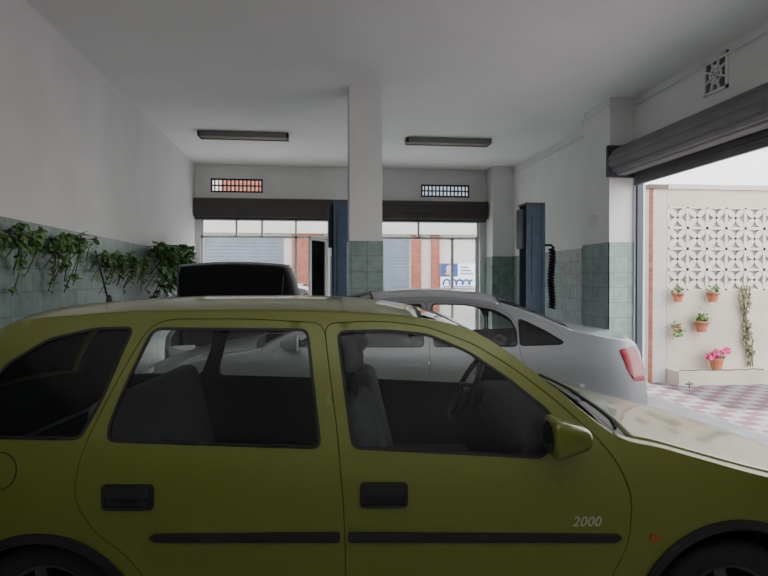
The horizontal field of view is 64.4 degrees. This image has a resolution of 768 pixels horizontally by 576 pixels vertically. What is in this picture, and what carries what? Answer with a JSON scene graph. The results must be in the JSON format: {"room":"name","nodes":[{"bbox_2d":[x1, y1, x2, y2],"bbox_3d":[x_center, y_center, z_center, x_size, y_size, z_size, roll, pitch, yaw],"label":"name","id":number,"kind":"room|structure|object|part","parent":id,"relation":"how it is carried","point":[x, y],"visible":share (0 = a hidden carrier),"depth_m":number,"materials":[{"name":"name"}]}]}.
{"room":"auto repair garage","nodes":[
{"label":"auto repair garage","id":0,"kind":"room"},
{"bbox_2d":[0,0,194,251],"bbox_3d":[-3.066,-0.509,4.506,0.150,3.900,16.860,0,1,-6],"label":"wall","id":1,"kind":"structure","parent":0,"point":[76,154],"depth_m":6.33,"materials":[{"name":"white paint"}]},
{"bbox_2d":[0,221,99,295],"bbox_3d":[-2.941,-0.245,5.239,0.238,0.623,2.441,0,1,-6],"label":"pothos plant","id":2,"kind":"object","parent":1,"relation":"attached to","point":[18,238],"visible":1,"depth_m":5.37,"materials":[{"name":"green plant"}]},
{"bbox_3d":[-2.900,-0.399,4.772,0.119,0.226,0.113,0,1,-6],"label":"stem","id":3,"kind":"part","parent":2,"relation":"part of","materials":[{"name":"green plant"}]},
{"bbox_3d":[-2.910,-0.308,4.796,0.104,0.343,0.135,0,1,-6],"label":"stem","id":4,"kind":"part","parent":2,"relation":"part of","materials":[{"name":"green plant"}]},
{"bbox_3d":[-2.904,-0.153,4.803,0.121,0.433,0.172,0,1,-6],"label":"stem","id":5,"kind":"part","parent":2,"relation":"part of","materials":[{"name":"green plant"}]},
{"bbox_3d":[-2.898,-0.256,4.748,0.121,0.309,0.283,0,1,-6],"label":"stem","id":6,"kind":"part","parent":2,"relation":"part of","materials":[{"name":"green plant"}]},
{"bbox_3d":[-2.938,-0.254,5.076,0.133,0.333,0.086,0,1,-6],"label":"stem","id":7,"kind":"part","parent":2,"relation":"part of","materials":[{"name":"green plant"}]},
{"bbox_3d":[-3.004,-0.409,5.264,0.120,0.110,1.075,0,1,-6],"label":"planter","id":8,"kind":"part","parent":2,"relation":"part of","materials":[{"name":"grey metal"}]},
{"bbox_3d":[-2.974,-0.174,5.424,0.123,0.408,0.228,0,1,-6],"label":"stem","id":9,"kind":"part","parent":2,"relation":"part of","materials":[{"name":"green plant"}]},
{"bbox_3d":[-3.036,-0.175,5.953,0.116,0.451,0.176,0,1,-6],"label":"stem","id":10,"kind":"part","parent":2,"relation":"part of","materials":[{"name":"green plant"}]},
{"bbox_2d":[0,216,195,373],"bbox_3d":[-2.974,0.442,4.428,0.012,2.000,16.660,0,1,-6],"label":"wall tiles","id":11,"kind":"structure","parent":1,"relation":"attached to","point":[35,298],"depth_m":6.16,"materials":[{"name":"green tile"}]},
{"bbox_2d":[87,250,151,294],"bbox_3d":[-3.201,-0.188,7.552,0.245,0.552,2.076,0,1,-6],"label":"pothos plant","id":12,"kind":"object","parent":1,"relation":"attached to","point":[124,262],"visible":0.98,"depth_m":7.36,"materials":[{"name":"green plant"}]},
{"bbox_3d":[-3.261,-0.299,7.526,0.120,0.110,1.000,0,1,-6],"label":"planter","id":13,"kind":"part","parent":12,"relation":"part of","materials":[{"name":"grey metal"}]},
{"bbox_2d":[144,241,196,297],"bbox_3d":[-3.333,-0.177,9.664,0.461,1.090,2.217,0,1,-6],"label":"pothos plant","id":14,"kind":"object","parent":1,"relation":"attached to","point":[176,255],"visible":0.88,"depth_m":9.06,"materials":[{"name":"green plant"}]},
{"bbox_2d":[195,164,485,328],"bbox_3d":[-0.625,-0.623,13.167,6.660,3.900,0.200,0,1,-6],"label":"wall","id":15,"kind":"structure","parent":0,"point":[279,182],"depth_m":12.98,"materials":[{"name":"white paint"}]},
{"bbox_2d":[211,178,262,192],"bbox_3d":[-3.082,-2.143,12.786,1.068,0.290,0.040,0,1,-6],"label":"air vent","id":16,"kind":"object","parent":15,"relation":"in","point":[212,179],"visible":1,"depth_m":12.78,"materials":[{"name":"black plastic"}]},
{"bbox_2d":[194,197,330,220],"bbox_3d":[-2.496,-1.632,12.702,2.800,0.430,0.271,0,1,-6],"label":"roller shutter","id":17,"kind":"object","parent":15,"relation":"attached to","point":[204,208],"visible":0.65,"depth_m":12.58,"materials":[{"name":"brown metal"}]},
{"bbox_2d":[201,219,329,295],"bbox_3d":[-2.496,-0.070,12.941,2.690,2.800,0.060,0,1,-6],"label":"window","id":18,"kind":"structure","parent":15,"relation":"in","point":[203,236],"depth_m":12.89,"materials":[{"name":"white paint"}]},
{"bbox_2d":[308,236,327,295],"bbox_3d":[-1.379,0.139,12.627,0.092,2.370,0.800,0,1,21],"label":"door","id":19,"kind":"structure","parent":15,"relation":"in","point":[317,246],"depth_m":12.58,"materials":[{"name":"white paint"}]},
{"bbox_3d":[-1.355,0.055,12.616,0.008,2.060,0.660,0,1,21],"label":"glass","id":20,"kind":"part","parent":19,"relation":"part of","materials":[{"name":"black glass"}]},
{"bbox_2d":[330,257,331,295],"bbox_3d":[-0.718,0.329,13.062,0.870,2.000,0.012,0,1,-6],"label":"trim","id":21,"kind":"structure","parent":15,"relation":"attached to","point":[330,257],"depth_m":13.00,"materials":[{"name":"grey metal"}]},
{"bbox_2d":[382,221,478,318],"bbox_3d":[0.897,-0.075,13.327,2.400,2.800,0.060,0,1,-6],"label":"window","id":22,"kind":"structure","parent":15,"relation":"in","point":[451,239],"depth_m":13.36,"materials":[{"name":"white paint"}]},
{"bbox_2d":[382,200,487,221],"bbox_3d":[0.946,-1.637,13.095,2.550,0.430,0.271,0,1,-6],"label":"roller shutter","id":23,"kind":"object","parent":15,"relation":"attached to","point":[392,210],"visible":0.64,"depth_m":12.99,"materials":[{"name":"brown metal"}]},
{"bbox_2d":[421,184,468,197],"bbox_3d":[1.329,-2.110,13.290,1.064,0.270,0.040,0,1,-6],"label":"air vent","id":24,"kind":"object","parent":15,"relation":"in","point":[422,185],"visible":1,"depth_m":13.28,"materials":[{"name":"black plastic"}]},
{"bbox_2d":[475,237,478,328],"bbox_3d":[1.951,0.135,12.951,0.092,2.370,0.850,0,1,11],"label":"door","id":25,"kind":"structure","parent":15,"relation":"in","point":[476,238],"depth_m":12.54,"materials":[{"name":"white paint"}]},
{"bbox_3d":[1.976,0.050,12.944,0.008,2.060,0.710,0,1,11],"label":"glass","id":26,"kind":"part","parent":25,"relation":"part of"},
{"bbox_2d":[26,0,767,169],"bbox_3d":[0.326,-2.538,4.790,6.960,0.150,17.010,0,1,-6],"label":"ceiling","id":27,"kind":"structure","parent":0,"point":[522,76],"depth_m":6.67,"materials":[{"name":"paint"}]},
{"bbox_2d":[197,130,288,141],"bbox_3d":[-2.287,-2.486,9.974,1.440,0.090,0.260,0,1,-6],"label":"ceiling light","id":28,"kind":"object","parent":27,"relation":"attached to","point":[207,135],"visible":1,"depth_m":9.89,"materials":[{"name":"grey metal"}]},
{"bbox_2d":[405,137,490,146],"bbox_3d":[1.090,-2.492,10.409,1.450,0.090,0.260,0,1,-6],"label":"ceiling light","id":29,"kind":"object","parent":27,"relation":"attached to","point":[417,141],"visible":1,"depth_m":10.32,"materials":[{"name":"grey metal"}]},
{"bbox_2d":[486,23,767,365],"bbox_3d":[3.472,-0.519,5.250,0.610,3.900,16.860,0,1,-6],"label":"wall","id":30,"kind":"structure","parent":0,"point":[573,185],"depth_m":8.39,"materials":[{"name":"white paint"}]},
{"bbox_2d":[513,135,583,173],"bbox_3d":[2.955,-2.383,10.874,0.024,0.024,4.000,0,1,-6],"label":"conduit","id":31,"kind":"object","parent":30,"relation":"attached to","point":[583,135],"visible":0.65,"depth_m":10.82,"materials":[{"name":"white paint"}]},
{"bbox_2d":[485,242,632,340],"bbox_3d":[3.403,0.432,5.154,0.472,2.000,16.660,0,1,-6],"label":"wall tiles","id":32,"kind":"structure","parent":30,"relation":"attached to","point":[593,283],"depth_m":8.74,"materials":[{"name":"green tile"}]},
{"bbox_2d":[588,215,596,226],"bbox_3d":[2.888,-0.931,8.470,0.080,0.150,0.120,0,1,-6],"label":"junction box","id":33,"kind":"object","parent":30,"relation":"attached to","point":[592,219],"visible":1,"depth_m":8.41,"materials":[{"name":"white paint"}]},
{"bbox_2d":[635,184,642,360],"bbox_3d":[3.370,-0.096,8.053,0.080,2.980,0.040,0,1,-6],"label":"trim","id":34,"kind":"structure","parent":30,"relation":"attached to","point":[639,188],"depth_m":8.03,"materials":[{"name":"grey metal"}]},
{"bbox_2d":[580,30,767,121],"bbox_3d":[3.385,-2.374,5.639,0.354,0.024,6.500,0,1,-6],"label":"conduit","id":35,"kind":"object","parent":30,"relation":"attached to","point":[765,32],"visible":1,"depth_m":6.86,"materials":[{"name":"white paint"}]},
{"bbox_2d":[606,82,767,185],"bbox_3d":[3.373,-1.576,5.799,0.400,0.520,4.520,0,1,-6],"label":"roller shutter","id":36,"kind":"object","parent":30,"relation":"attached to","point":[735,126],"visible":1,"depth_m":6.33,"materials":[{"name":"grey metal"}]},
{"bbox_2d":[634,128,767,185],"bbox_3d":[3.549,-1.472,5.821,0.045,0.310,4.400,0,1,-6],"label":"curtain","id":37,"kind":"object","parent":36,"relation":"hanging from","point":[758,140],"depth_m":6.52,"materials":[{"name":"grey metal"}]},
{"bbox_2d":[703,49,728,97],"bbox_3d":[3.482,-2.244,6.407,0.030,0.380,0.380,0,1,-6],"label":"block","id":38,"kind":"object","parent":30,"relation":"attached to","point":[716,74],"visible":0.99,"depth_m":6.38,"materials":[{"name":"white paint"}]},
{"bbox_2d":[645,147,767,185],"bbox_3d":[12.441,-1.394,16.674,15.700,5.350,0.650,0,1,-6],"label":"sky","id":39,"kind":"structure","parent":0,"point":[751,168],"depth_m":16.10,"materials":[{"name":"white"}]},
{"bbox_2d":[647,394,767,445],"bbox_3d":[0.326,1.487,4.843,6.960,0.100,17.010,0,1,-6],"label":"floor","id":40,"kind":"structure","parent":0,"point":[653,401],"depth_m":6.61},
{"bbox_2d":[164,262,308,358],"bbox_3d":[-1.847,0.521,8.997,1.986,1.722,4.509,0,1,0],"label":"car","id":41,"kind":"object","parent":40,"relation":"on","point":[207,278],"visible":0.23,"depth_m":7.50,"materials":[{"name":"grey paint"}]},
{"bbox_3d":[-2.586,0.606,8.975,0.251,1.153,4.240,0,1,-3],"label":"trim","id":42,"kind":"part","parent":41,"relation":"part of","materials":[{"name":"black plastic"}]},
{"bbox_3d":[-1.775,0.728,6.912,1.442,0.136,0.271,0,1,-3],"label":"panel","id":43,"kind":"part","parent":41,"relation":"part of","materials":[{"name":"grey paint"}]},
{"bbox_2d":[177,262,299,296],"bbox_3d":[-1.787,0.170,7.419,1.520,0.978,0.934,0,1,-6],"label":"hood","id":44,"kind":"object","parent":41,"relation":"attached to","point":[207,278],"depth_m":7.48,"materials":[{"name":"grey metal"}]},
{"bbox_2d":[328,200,347,296],"bbox_3d":[-0.394,0.034,9.266,1.074,2.690,1.581,0,1,-6],"label":"lift post","id":45,"kind":"object","parent":40,"relation":"on","point":[338,210],"visible":0.38,"depth_m":9.05,"materials":[{"name":"blue metal"}]},
{"bbox_2d":[347,86,381,240],"bbox_3d":[-0.248,-0.552,7.780,0.410,3.900,0.410,0,1,-6],"label":"column","id":46,"kind":"structure","parent":40,"relation":"on","point":[364,103],"depth_m":7.56,"materials":[{"name":"white paint"}]},
{"bbox_2d":[347,241,382,295],"bbox_3d":[-0.248,0.405,7.793,0.434,1.985,0.434,0,1,-6],"label":"trim","id":47,"kind":"structure","parent":46,"relation":"attached to","point":[364,258],"depth_m":7.57,"materials":[{"name":"green tile"}]},
{"bbox_2d":[0,250,767,575],"bbox_3d":[0.077,0.639,2.951,4.050,1.644,1.891,0,1,-4],"label":"hatchback car","id":48,"kind":"object","parent":40,"relation":"on","point":[107,469],"visible":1,"depth_m":2.21,"materials":[{"name":"yellow paint"}]},
{"bbox_3d":[-1.242,1.077,2.241,0.742,0.392,0.118,0,1,3],"label":"arch trim","id":49,"kind":"part","parent":48,"relation":"part of","materials":[{"name":"black plastic"}]},
{"bbox_3d":[-0.920,0.752,2.190,0.188,0.091,0.018,0,1,0],"label":"door handle","id":50,"kind":"part","parent":48,"relation":"part of","materials":[{"name":"black plastic"}]},
{"bbox_3d":[-0.863,0.759,2.990,0.665,0.624,1.200,0,1,0],"label":"seat","id":51,"kind":"part","parent":48,"relation":"part of","materials":[{"name":"grey fabric"}]},
{"bbox_3d":[-0.624,0.656,2.295,0.969,1.065,0.212,0,1,0],"label":"door","id":52,"kind":"part","parent":48,"relation":"part of","materials":[{"name":"yellow paint"}]},
{"bbox_3d":[-0.624,0.638,3.682,0.969,1.065,0.212,0,1,0],"label":"door","id":53,"kind":"part","parent":48,"relation":"part of","materials":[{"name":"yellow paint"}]},
{"bbox_3d":[0.060,0.665,3.639,3.820,1.175,0.231,0,1,0],"label":"trim","id":54,"kind":"part","parent":48,"relation":"part of","materials":[{"name":"black plastic"}]},
{"bbox_3d":[-0.125,0.406,2.575,0.040,0.182,0.012,0,1,0],"label":"headrest post","id":55,"kind":"part","parent":48,"relation":"part of","materials":[{"name":"black metal"}]},
{"bbox_3d":[-0.125,0.405,2.675,0.040,0.182,0.012,0,1,0],"label":"headrest post","id":56,"kind":"part","parent":48,"relation":"part of","materials":[{"name":"black metal"}]},
{"bbox_3d":[0.158,0.763,2.630,0.665,0.624,0.480,0,1,0],"label":"seat","id":57,"kind":"part","parent":48,"relation":"part of","materials":[{"name":"grey fabric"}]},
{"bbox_3d":[0.000,0.743,2.190,0.172,0.087,0.019,0,1,0],"label":"door handle","id":58,"kind":"part","parent":48,"relation":"part of","materials":[{"name":"black plastic"}]},
{"bbox_3d":[0.060,0.682,2.340,3.820,1.175,0.231,0,1,0],"label":"trim","id":59,"kind":"part","parent":48,"relation":"part of","materials":[{"name":"black plastic"}]},
{"bbox_3d":[0.158,0.754,3.350,0.665,0.624,0.480,0,1,0],"label":"seat","id":60,"kind":"part","parent":48,"relation":"part of","materials":[{"name":"grey fabric"}]},
{"bbox_3d":[0.333,0.642,3.685,1.113,1.056,0.208,0,1,0],"label":"door","id":61,"kind":"part","parent":48,"relation":"part of","materials":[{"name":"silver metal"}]},
{"bbox_3d":[0.333,0.660,2.293,1.113,1.056,0.208,0,1,0],"label":"door","id":62,"kind":"part","parent":48,"relation":"part of","materials":[{"name":"yellow paint"}]},
{"bbox_2d":[473,357,483,375],"bbox_3d":[0.650,0.496,3.852,0.155,0.133,0.166,0,1,0],"label":"mirror","id":63,"kind":"object","parent":48,"relation":"on","point":[475,370],"depth_m":3.81,"materials":[{"name":"yellow paint"}]},
{"bbox_2d":[543,421,553,452],"bbox_3d":[0.572,0.517,2.120,0.001,0.108,0.144,0,1,0],"label":"mirror glass","id":64,"kind":"object","parent":48,"relation":"attached to","point":[548,435],"depth_m":2.12,"materials":[{"name":"black mirror"}]},
{"bbox_2d":[544,414,592,460],"bbox_3d":[0.650,0.518,2.122,0.155,0.133,0.166,0,1,0],"label":"mirror","id":65,"kind":"object","parent":48,"relation":"attached to","point":[563,439],"depth_m":2.07,"materials":[{"name":"yellow paint"}]},
{"bbox_2d":[547,380,767,472],"bbox_3d":[1.441,0.691,2.989,1.051,0.294,1.438,0,1,0],"label":"hood","id":66,"kind":"object","parent":48,"relation":"attached to","point":[637,422],"depth_m":2.63,"materials":[{"name":"yellow paint"}]},
{"bbox_3d":[1.282,1.054,2.244,0.744,0.446,0.127,0,1,-4],"label":"arch trim","id":67,"kind":"part","parent":48,"relation":"part of","materials":[{"name":"black plastic"}]},
{"bbox_2d":[144,288,647,404],"bbox_3d":[0.043,0.713,5.730,4.509,1.425,1.986,0,1,3],"label":"car","id":68,"kind":"object","parent":40,"relation":"on","point":[599,360],"visible":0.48,"depth_m":4.97,"materials":[{"name":"silver metal"}]},
{"bbox_2d":[154,332,285,370],"bbox_3d":[-1.557,0.577,5.768,1.016,0.272,1.521,0,1,0],"label":"hood","id":69,"kind":"object","parent":68,"relation":"attached to","point":[254,342],"depth_m":5.25,"materials":[{"name":"silver metal"}]},
{"bbox_2d":[280,334,300,351],"bbox_3d":[-0.750,0.438,4.855,0.155,0.133,0.166,0,1,0],"label":"mirror","id":70,"kind":"object","parent":68,"relation":"attached to","point":[293,343],"depth_m":4.80,"materials":[{"name":"silver metal"}]},
{"bbox_2d":[298,336,300,349],"bbox_3d":[-0.671,0.436,4.853,0.001,0.108,0.144,0,1,0],"label":"mirror glass","id":71,"kind":"object","parent":68,"relation":"attached to","point":[299,341],"depth_m":4.85,"materials":[{"name":"grey mirror"}]},
{"bbox_3d":[0.060,0.657,5.069,4.240,1.153,0.251,0,1,0],"label":"trim","id":72,"kind":"part","parent":68,"relation":"part of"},
{"bbox_3d":[-0.037,0.838,6.131,0.665,0.624,0.480,0,1,0],"label":"seat","id":73,"kind":"part","parent":68,"relation":"part of","materials":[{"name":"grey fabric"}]},
{"bbox_3d":[0.210,0.636,4.917,0.180,0.040,0.019,0,1,0],"label":"door handle","id":74,"kind":"part","parent":68,"relation":"part of","materials":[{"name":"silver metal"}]},
{"bbox_3d":[0.060,0.639,6.468,4.240,1.153,0.251,0,1,0],"label":"trim","id":75,"kind":"part","parent":68,"relation":"part of","materials":[{"name":"black plastic"}]},
{"bbox_3d":[0.738,0.637,5.009,0.768,1.051,0.200,0,1,0],"label":"door","id":76,"kind":"part","parent":68,"relation":"part of","materials":[{"name":"silver metal"}]},
{"bbox_3d":[0.738,0.618,6.529,0.768,1.051,0.200,0,1,0],"label":"door","id":77,"kind":"part","parent":68,"relation":"part of","materials":[{"name":"silver metal"}]},
{"bbox_3d":[0.863,0.842,5.771,0.665,0.624,1.200,0,1,0],"label":"seat","id":78,"kind":"part","parent":68,"relation":"part of","materials":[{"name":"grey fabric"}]},
{"bbox_3d":[1.500,1.001,4.959,0.771,0.483,0.120,0,1,-3],"label":"arch trim","id":79,"kind":"part","parent":68,"relation":"part of","materials":[{"name":"silver metal"}]},
{"bbox_3d":[1.895,0.523,5.767,0.774,0.473,1.539,0,1,0],"label":"trunk lid","id":80,"kind":"part","parent":68,"relation":"part of","materials":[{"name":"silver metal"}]},
{"bbox_2d":[620,346,644,380],"bbox_3d":[2.041,0.623,5.022,0.216,0.282,0.068,0,1,-18],"label":"tail light","id":81,"kind":"object","parent":68,"relation":"attached to","point":[631,366],"depth_m":5.00,"materials":[{"name":"red plastic"}]},
{"bbox_2d":[516,202,544,314],"bbox_3d":[2.006,0.030,9.540,0.974,2.690,1.581,0,1,-6],"label":"lift post","id":82,"kind":"object","parent":40,"relation":"on","point":[530,217],"visible":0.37,"depth_m":9.40,"materials":[{"name":"blue metal"}]},
{"bbox_2d":[545,244,555,308],"bbox_3d":[2.611,-0.177,9.656,0.226,1.033,0.118,0,1,-6],"label":"coiled hose","id":83,"kind":"object","parent":82,"relation":"hanging from","point":[552,251],"visible":1,"depth_m":9.62,"materials":[{"name":"black rubber"}]},
{"label":"outside","id":84,"kind":"structure","parent":0,"visible":0},
{"bbox_2d":[646,382,767,434],"bbox_3d":[12.453,1.457,7.105,17.650,0.100,15.260,0,1,-6],"label":"ground","id":85,"kind":"structure","parent":84,"point":[746,406],"depth_m":7.59,"materials":[{"name":"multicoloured tile"}]},
{"bbox_2d":[644,184,668,382],"bbox_3d":[3.973,-0.063,9.008,0.295,2.890,0.280,0,1,-6],"label":"gate post","id":86,"kind":"object","parent":85,"relation":"on","point":[655,194],"visible":0.91,"depth_m":8.91,"materials":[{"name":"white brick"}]},
{"bbox_2d":[666,184,767,368],"bbox_3d":[7.602,-0.074,9.421,7.000,2.900,0.260,0,1,-6],"label":"wall","id":87,"kind":"structure","parent":85,"relation":"on","point":[717,235],"depth_m":9.02,"materials":[{"name":"white paint"}]},
{"bbox_2d":[670,285,684,301],"bbox_3d":[4.248,0.082,8.816,0.186,0.241,0.190,1,1,35],"label":"flower pot","id":88,"kind":"object","parent":87,"relation":"attached to","point":[677,296],"visible":1,"depth_m":8.77,"materials":[{"name":"ceramic"}]},
{"bbox_3d":[4.247,0.134,8.815,0.173,0.136,0.173,0,1,-6],"label":"pot","id":89,"kind":"part","parent":88,"relation":"part of","materials":[{"name":"ceramic"}]},
{"bbox_2d":[670,320,685,338],"bbox_3d":[4.228,0.604,8.840,0.207,0.278,0.208,0,1,-6],"label":"flower pot","id":90,"kind":"object","parent":87,"relation":"attached to","point":[676,328],"visible":1,"depth_m":8.79,"materials":[{"name":"ceramic"}]},
{"bbox_2d":[691,306,711,331],"bbox_3d":[4.606,0.450,8.860,0.297,0.378,0.233,0,1,22],"label":"flower pot","id":91,"kind":"object","parent":87,"relation":"attached to","point":[701,322],"visible":1,"depth_m":8.82,"materials":[{"name":"ceramic"}]},
{"bbox_3d":[4.616,0.558,8.863,0.205,0.162,0.205,0,1,-6],"label":"pot","id":92,"kind":"part","parent":91,"relation":"part of","materials":[{"name":"ceramic"}]},
{"bbox_2d":[705,284,720,301],"bbox_3d":[4.773,0.075,8.855,0.196,0.258,0.278,0,1,32],"label":"flower pot","id":93,"kind":"object","parent":87,"relation":"attached to","point":[712,296],"visible":1,"depth_m":8.83,"materials":[{"name":"ceramic"}]},
{"bbox_3d":[4.786,0.131,8.876,0.184,0.144,0.184,0,1,-6],"label":"pot","id":94,"kind":"part","parent":93,"relation":"part of","materials":[{"name":"ceramic"}]},
{"bbox_2d":[737,285,754,366],"bbox_3d":[5.348,0.560,8.991,0.276,1.211,0.080,0,1,-6],"label":"climbing plant","id":95,"kind":"object","parent":87,"relation":"attached to","point":[745,295],"visible":1,"depth_m":9.00,"materials":[{"name":"green plant"}]},
{"bbox_3d":[5.343,0.562,9.022,0.155,1.203,0.018,0,1,-6],"label":"stem","id":96,"kind":"part","parent":95,"relation":"part of","materials":[{"name":"green plant"}]},
{"bbox_3d":[5.374,0.562,9.025,0.140,1.207,0.018,0,1,-6],"label":"stem","id":97,"kind":"part","parent":95,"relation":"part of","materials":[{"name":"green plant"}]},
{"bbox_3d":[5.365,0.562,9.024,0.121,1.202,0.018,0,1,-6],"label":"stem","id":98,"kind":"part","parent":95,"relation":"part of","materials":[{"name":"green plant"}]},
{"bbox_3d":[5.376,0.561,9.026,0.171,1.204,0.018,0,1,-6],"label":"stem","id":99,"kind":"part","parent":95,"relation":"part of","materials":[{"name":"green plant"}]},
{"bbox_2d":[666,367,767,385],"bbox_3d":[7.632,1.280,9.179,7.000,0.200,0.318,0,1,-6],"label":"ledge","id":100,"kind":"object","parent":85,"relation":"on","point":[673,376],"visible":1,"depth_m":8.72,"materials":[{"name":"white concrete"}]},
{"bbox_2d":[705,347,730,369],"bbox_3d":[4.832,1.021,8.846,0.433,0.325,0.240,0,1,-6],"label":"flower pot","id":101,"kind":"object","parent":100,"relation":"on","point":[716,358],"visible":1,"depth_m":8.79,"materials":[{"name":"ceramic"}]},
{"bbox_3d":[4.713,0.991,8.776,0.119,0.103,0.053,0,1,-6],"label":"flower","id":102,"kind":"part","parent":101,"relation":"part of","materials":[{"name":"pink plant"}]},
{"bbox_3d":[4.828,1.099,8.858,0.216,0.170,0.216,0,1,-6],"label":"pot","id":103,"kind":"part","parent":101,"relation":"part of","materials":[{"name":"ceramic"}]},
{"bbox_3d":[4.770,0.924,8.741,0.119,0.110,0.049,0,1,-6],"label":"flower","id":104,"kind":"part","parent":101,"relation":"part of","materials":[{"name":"pink plant"}]},
{"bbox_3d":[4.904,0.923,8.786,0.120,0.119,0.060,0,1,-6],"label":"flower","id":105,"kind":"part","parent":101,"relation":"part of","materials":[{"name":"pink plant"}]},
{"bbox_2d":[679,368,763,370],"bbox_3d":[4.844,1.173,8.736,1.302,0.022,0.056,0,1,-6],"label":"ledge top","id":106,"kind":"object","parent":100,"relation":"on","point":[751,368],"visible":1,"depth_m":8.71,"materials":[{"name":"white concrete"}]},
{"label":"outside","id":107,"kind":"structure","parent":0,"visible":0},
{"bbox_2d":[464,325,474,328],"bbox_3d":[1.953,1.196,27.043,70.000,0.099,26.740,0,1,-6],"label":"ground","id":108,"kind":"structure","parent":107,"point":[468,326],"depth_m":19.69,"materials":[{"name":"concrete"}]},
{"bbox_2d":[298,283,307,289],"bbox_3d":[-2.383,0.565,17.008,4.509,1.425,1.986,0,1,-10],"label":"car","id":109,"kind":"object","parent":108,"relation":"on","point":[300,285],"visible":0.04,"depth_m":16.41,"materials":[{"name":"silver metal"}]},
{"bbox_2d":[204,180,475,324],"bbox_3d":[-4.765,-2.509,19.706,19.000,7.500,0.700,0,1,-6],"label":"building","id":110,"kind":"structure","parent":108,"relation":"on","point":[407,263],"depth_m":20.08,"materials":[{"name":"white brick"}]},
{"bbox_3d":[-4.572,-3.607,19.548,1.250,1.300,0.030,0,1,-6],"label":"brick panel","id":111,"kind":"part","parent":110,"relation":"part of","materials":[{"name":"orange brick"}]},
{"bbox_2d":[204,238,282,263],"bbox_3d":[-4.487,-0.197,19.591,2.480,2.880,0.052,0,1,-6],"label":"shutter","id":112,"kind":"object","parent":110,"relation":"hanging from","point":[265,250],"depth_m":19.55,"materials":[{"name":"white metal"}]},
{"bbox_3d":[-4.737,-1.880,19.466,19.000,0.250,0.200,0,1,-6],"label":"cornice","id":113,"kind":"part","parent":110,"relation":"part of","materials":[{"name":"white paint"}]},
{"bbox_2d":[382,239,408,289],"bbox_3d":[-0.547,-0.203,20.040,2.750,2.880,0.052,0,1,-6],"label":"shutter","id":114,"kind":"object","parent":110,"relation":"hanging from","point":[395,251],"depth_m":20.11,"materials":[{"name":"white metal"}]},
{"bbox_2d":[423,186,466,195],"bbox_3d":[2.010,-3.417,20.300,2.000,1.300,0.030,0,1,-6],"label":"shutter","id":115,"kind":"object","parent":110,"relation":"hanging from","point":[426,187],"depth_m":20.29,"materials":[{"name":"white metal"}]},
{"bbox_2d":[440,263,474,287],"bbox_3d":[2.466,-0.416,20.315,1.200,0.800,0.181,0,1,-6],"label":"street sign","id":116,"kind":"object","parent":110,"relation":"attached to","point":[464,273],"visible":0.88,"depth_m":20.27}
]}

